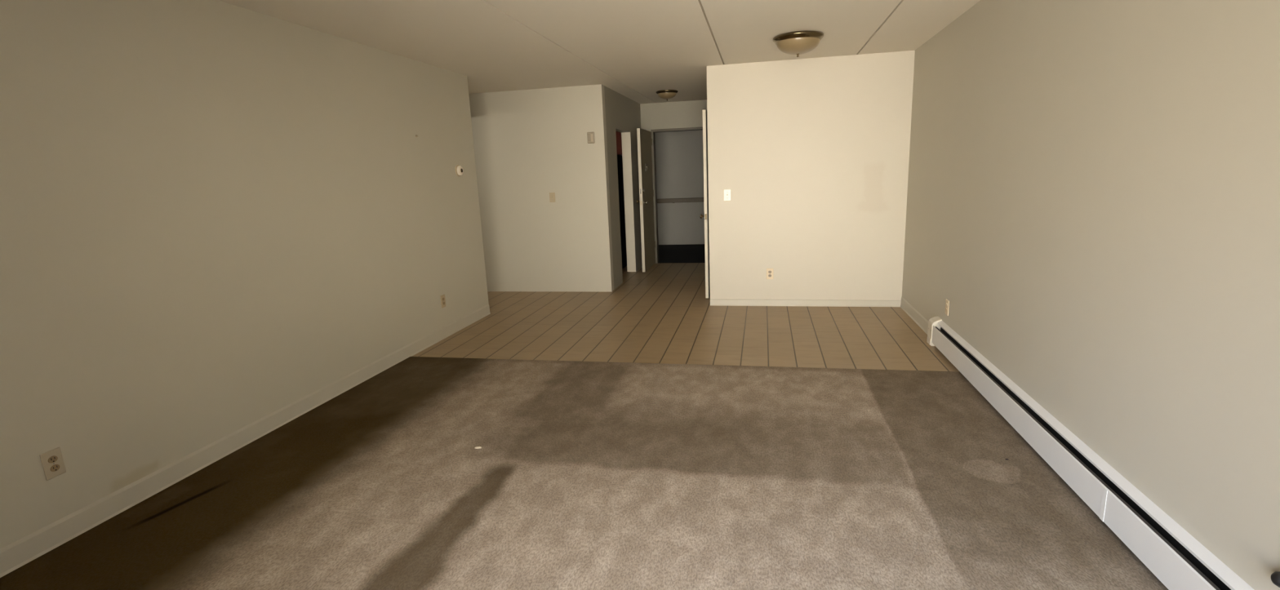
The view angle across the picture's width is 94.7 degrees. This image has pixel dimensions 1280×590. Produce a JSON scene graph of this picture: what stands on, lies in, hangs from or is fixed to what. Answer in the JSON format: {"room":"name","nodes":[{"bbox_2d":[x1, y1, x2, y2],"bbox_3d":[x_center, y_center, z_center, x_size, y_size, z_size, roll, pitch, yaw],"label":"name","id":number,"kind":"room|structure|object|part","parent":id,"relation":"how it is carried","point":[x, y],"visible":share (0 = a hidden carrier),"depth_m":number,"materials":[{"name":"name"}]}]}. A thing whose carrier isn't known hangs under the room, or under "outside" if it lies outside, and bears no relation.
{"room":"empty living room","nodes":[
{"label":"empty living room","id":0,"kind":"room"},
{"bbox_2d":[0,0,488,549],"bbox_3d":[-2.373,-0.327,3.101,0.120,2.444,6.364,0,12,12],"label":"wall","id":1,"kind":"structure","parent":0,"point":[215,215],"depth_m":3.05,"materials":[{"name":"beige paint"}]},
{"bbox_2d":[40,447,66,480],"bbox_3d":[-2.445,0.704,2.456,0.009,0.117,0.072,0,12,12],"label":"wall outlet","id":2,"kind":"object","parent":1,"relation":"attached to","point":[52,462],"visible":1,"depth_m":2.45,"materials":[{"name":"plastic"}]},
{"bbox_2d":[48,456,57,463],"bbox_3d":[-2.443,0.685,2.452,0.003,0.029,0.034,0,12,12],"label":"receptacle","id":3,"kind":"object","parent":2,"relation":"attached to","point":[51,460],"depth_m":2.45,"materials":[{"name":"plastic"}]},
{"bbox_2d":[49,464,59,471],"bbox_3d":[-2.441,0.723,2.460,0.003,0.029,0.034,0,12,12],"label":"receptacle","id":4,"kind":"object","parent":2,"relation":"attached to","point":[53,468],"depth_m":2.46,"materials":[{"name":"plastic"}]},
{"bbox_2d":[0,304,490,577],"bbox_3d":[-2.263,0.816,3.328,0.012,0.108,6.364,0,12,12],"label":"baseboard","id":5,"kind":"structure","parent":1,"relation":"attached to","point":[14,556],"depth_m":3.05,"materials":[{"name":"paint"}]},
{"bbox_2d":[440,294,445,308],"bbox_3d":[-1.819,0.058,5.451,0.009,0.117,0.072,0,12,12],"label":"wall outlet","id":6,"kind":"object","parent":1,"relation":"attached to","point":[442,297],"visible":1,"depth_m":5.44,"materials":[{"name":"beige plastic"}]},
{"bbox_2d":[455,164,463,176],"bbox_3d":[-1.743,-1.208,5.715,0.042,0.112,0.112,0,12,12],"label":"thermostat","id":7,"kind":"object","parent":1,"relation":"attached to","point":[459,169],"visible":1,"depth_m":5.69,"materials":[{"name":"beige plastic"}]},
{"bbox_2d":[468,84,613,292],"bbox_3d":[-2.231,-1.254,7.483,3.773,2.444,0.120,0,12,12],"label":"wall","id":8,"kind":"structure","parent":0,"point":[531,144],"depth_m":7.19,"materials":[{"name":"beige paint"}]},
{"bbox_2d":[549,192,555,202],"bbox_3d":[-1.070,-1.190,7.181,0.072,0.117,0.020,0,12,12],"label":"light switch","id":9,"kind":"object","parent":8,"relation":"attached to","point":[552,195],"visible":1,"depth_m":7.18,"materials":[{"name":"beige plastic"}]},
{"bbox_2d":[586,131,595,143],"bbox_3d":[-0.578,-1.851,6.929,0.088,0.130,0.029,0,12,12],"label":"intercom","id":10,"kind":"object","parent":8,"relation":"attached to","point":[590,135],"visible":1,"depth_m":6.92,"materials":[{"name":"grey plastic"}]},
{"bbox_2d":[218,0,980,103],"bbox_3d":[-1.216,-1.930,4.198,7.095,0.150,10.198,0,12,12],"label":"ceiling","id":11,"kind":"structure","parent":0,"point":[635,49],"depth_m":4.30,"materials":[{"name":"paint"}]},
{"bbox_2d":[656,89,678,101],"bbox_3d":[0.349,-2.568,7.598,0.284,0.124,0.284,0,12,12],"label":"ceiling light","id":12,"kind":"object","parent":11,"relation":"attached to","point":[664,94],"visible":1,"depth_m":7.51,"materials":[{"name":"beige glass"}]},
{"bbox_3d":[0.349,-2.567,7.598,0.246,0.071,0.246,0,12,12],"label":"lamp shade","id":13,"kind":"part","parent":12,"relation":"part of","materials":[{"name":"white glass"}]},
{"bbox_2d":[773,30,823,57],"bbox_3d":[1.251,-1.969,4.667,0.390,0.160,0.390,0,12,12],"label":"ceiling light","id":14,"kind":"object","parent":11,"relation":"attached to","point":[795,42],"visible":1,"depth_m":4.55,"materials":[{"name":"beige glass"}]},
{"bbox_3d":[1.251,-1.963,4.669,0.337,0.098,0.337,0,12,12],"label":"lamp shade","id":15,"kind":"part","parent":14,"relation":"part of","materials":[{"name":"white glass"}]},
{"bbox_2d":[615,131,622,155],"bbox_3d":[-0.629,-2.440,8.963,0.800,0.620,0.388,0,12,12],"label":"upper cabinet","id":16,"kind":"object","parent":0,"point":[619,144],"visible":0.02,"depth_m":8.76,"materials":[{"name":"red wood"}]},
{"bbox_2d":[604,85,642,289],"bbox_3d":[-0.224,-1.482,8.184,0.130,2.444,2.119,0,12,12],"label":"wall","id":17,"kind":"structure","parent":0,"point":[623,112],"depth_m":7.63,"materials":[{"name":"paint"}]},
{"bbox_2d":[615,126,630,280],"bbox_3d":[-0.249,-1.235,8.069,0.130,2.009,0.865,0,12,12],"label":"trim frame","id":18,"kind":"object","parent":17,"relation":"attached to","point":[617,129],"visible":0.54,"depth_m":7.75,"materials":[{"name":"paint"}]},
{"bbox_2d":[621,132,635,271],"bbox_3d":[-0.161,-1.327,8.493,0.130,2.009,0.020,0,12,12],"label":"door","id":19,"kind":"structure","parent":17,"relation":"attached to","point":[625,136],"depth_m":8.48,"materials":[{"name":"paint"}]},
{"bbox_2d":[640,99,706,131],"bbox_3d":[0.721,-1.714,9.105,1.603,2.444,0.120,0,12,12],"label":"wall","id":20,"kind":"structure","parent":0,"point":[677,114],"depth_m":8.87,"materials":[{"name":"paint"}]},
{"bbox_2d":[636,128,655,271],"bbox_3d":[0.103,-1.409,8.758,0.154,2.012,0.914,0,12,11],"label":"door","id":21,"kind":"structure","parent":20,"relation":"in","point":[645,176],"depth_m":8.58,"materials":[{"name":"paint"}]},
{"bbox_2d":[650,126,702,263],"bbox_3d":[0.670,-1.526,9.157,0.920,2.059,0.144,0,12,12],"label":"frame","id":22,"kind":"object","parent":20,"relation":"attached to","point":[653,146],"visible":0.55,"depth_m":9.14,"materials":[{"name":"paint"}]},
{"bbox_2d":[654,129,704,244],"bbox_3d":[1.338,-2.281,11.299,6.400,2.606,0.120,0,12,12],"label":"wall","id":23,"kind":"structure","parent":0,"point":[679,160],"depth_m":11.39,"materials":[{"name":"paint"}]},
{"bbox_2d":[657,197,703,203],"bbox_3d":[1.285,-1.826,11.297,6.100,0.090,0.095,0,12,12],"label":"handrail","id":24,"kind":"object","parent":23,"relation":"attached to","point":[692,199],"visible":0.18,"depth_m":11.36,"materials":[{"name":"brown wood"}]},
{"bbox_2d":[412,244,959,372],"bbox_3d":[-0.543,0.343,5.741,7.800,0.096,12.470,0,12,12],"label":"floor","id":25,"kind":"structure","parent":0,"point":[663,313],"depth_m":5.40,"materials":[{"name":"beige wood"}]},
{"bbox_2d":[0,356,1168,589],"bbox_3d":[-0.326,1.032,2.184,4.271,0.004,4.858,0,12,12],"label":"carpet","id":26,"kind":"object","parent":25,"relation":"on","point":[584,475],"visible":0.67,"depth_m":2.69,"materials":[{"name":"brown carpet"}]},
{"bbox_2d":[617,155,626,269],"bbox_3d":[-0.626,-1.252,8.998,0.760,1.690,0.736,0,12,12],"label":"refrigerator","id":27,"kind":"object","parent":25,"relation":"on","point":[620,162],"visible":0.02,"depth_m":8.86,"materials":[{"name":"black metal"}]},
{"bbox_2d":[706,50,915,302],"bbox_3d":[1.665,-1.092,5.970,1.929,2.444,0.120,0,12,12],"label":"wall","id":28,"kind":"structure","parent":0,"point":[812,154],"depth_m":5.88,"materials":[{"name":"beige paint"}]},
{"bbox_2d":[724,189,730,200],"bbox_3d":[0.899,-1.030,6.071,0.072,0.117,0.020,0,12,12],"label":"light switch","id":29,"kind":"object","parent":28,"relation":"attached to","point":[726,192],"visible":1,"depth_m":6.08,"materials":[{"name":"white plastic"}]},
{"bbox_2d":[766,268,773,279],"bbox_3d":[1.358,-0.221,6.157,0.072,0.117,0.009,0,12,12],"label":"wall outlet","id":30,"kind":"object","parent":28,"relation":"attached to","point":[769,271],"visible":1,"depth_m":6.16,"materials":[{"name":"beige plastic"}]},
{"bbox_2d":[710,299,900,306],"bbox_3d":[1.693,0.083,6.152,1.917,0.068,0.012,0,12,12],"label":"baseboard","id":31,"kind":"structure","parent":28,"relation":"attached to","point":[825,303],"depth_m":6.14,"materials":[{"name":"paint"}]},
{"bbox_2d":[902,0,1279,589],"bbox_3d":[1.970,-0.357,2.418,0.120,2.444,7.106,0,12,12],"label":"wall","id":32,"kind":"structure","parent":0,"point":[1093,194],"depth_m":2.29,"materials":[{"name":"beige paint"}]},
{"bbox_2d":[900,297,928,334],"bbox_3d":[2.515,0.195,5.368,0.012,0.108,1.231,0,12,12],"label":"baseboard","id":33,"kind":"structure","parent":32,"relation":"attached to","point":[917,317],"depth_m":5.40,"materials":[{"name":"paint"}]},
{"bbox_2d":[945,298,949,315],"bbox_3d":[2.331,0.093,4.475,0.009,0.117,0.072,0,12,12],"label":"wall outlet","id":34,"kind":"object","parent":32,"relation":"attached to","point":[947,302],"visible":1,"depth_m":4.46,"materials":[{"name":"beige plastic"}]},
{"bbox_2d":[926,316,1254,589],"bbox_3d":[1.798,0.857,2.087,0.074,0.216,5.555,0,12,12],"label":"baseboard heater","id":35,"kind":"object","parent":32,"relation":"attached to","point":[1177,559],"visible":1,"depth_m":2.36,"materials":[{"name":"metal"}]},
{"bbox_3d":[2.066,0.558,3.497,0.004,0.138,2.504,0,12,12],"label":"panel","id":36,"kind":"part","parent":35,"relation":"part of","materials":[{"name":"metal"}]},
{"bbox_3d":[1.813,0.820,2.305,0.002,0.135,0.026,0,12,12],"label":"splice plate","id":37,"kind":"part","parent":35,"relation":"part of","materials":[{"name":"metal"}]},
{"bbox_3d":[1.515,1.132,0.866,0.004,0.138,2.989,0,12,12],"label":"panel","id":38,"kind":"part","parent":35,"relation":"part of","materials":[{"name":"metal"}]},
{"bbox_3d":[1.721,0.737,1.555,0.009,0.117,0.072,0,12,12],"label":"wall outlet","id":39,"kind":"object","parent":32,"relation":"attached to","visible":0},
{"bbox_2d":[1270,571,1279,587],"bbox_3d":[1.700,0.756,1.563,0.035,0.042,0.042,0,12,12],"label":"plug","id":40,"kind":"object","parent":39,"relation":"attached to","point":[1275,576],"visible":1,"depth_m":1.56,"materials":[{"name":"black plastic"}]},
{"bbox_3d":[1.064,-1.404,7.564,0.100,2.444,2.822,0,12,12],"label":"wall","id":41,"kind":"structure","parent":0,"visible":0},
{"bbox_2d":[699,109,710,297],"bbox_3d":[0.788,-1.045,6.825,0.090,2.049,0.767,1,12,15],"label":"door","id":42,"kind":"structure","parent":41,"relation":"in","point":[705,215],"depth_m":6.46,"materials":[{"name":"paint"}]}
]}

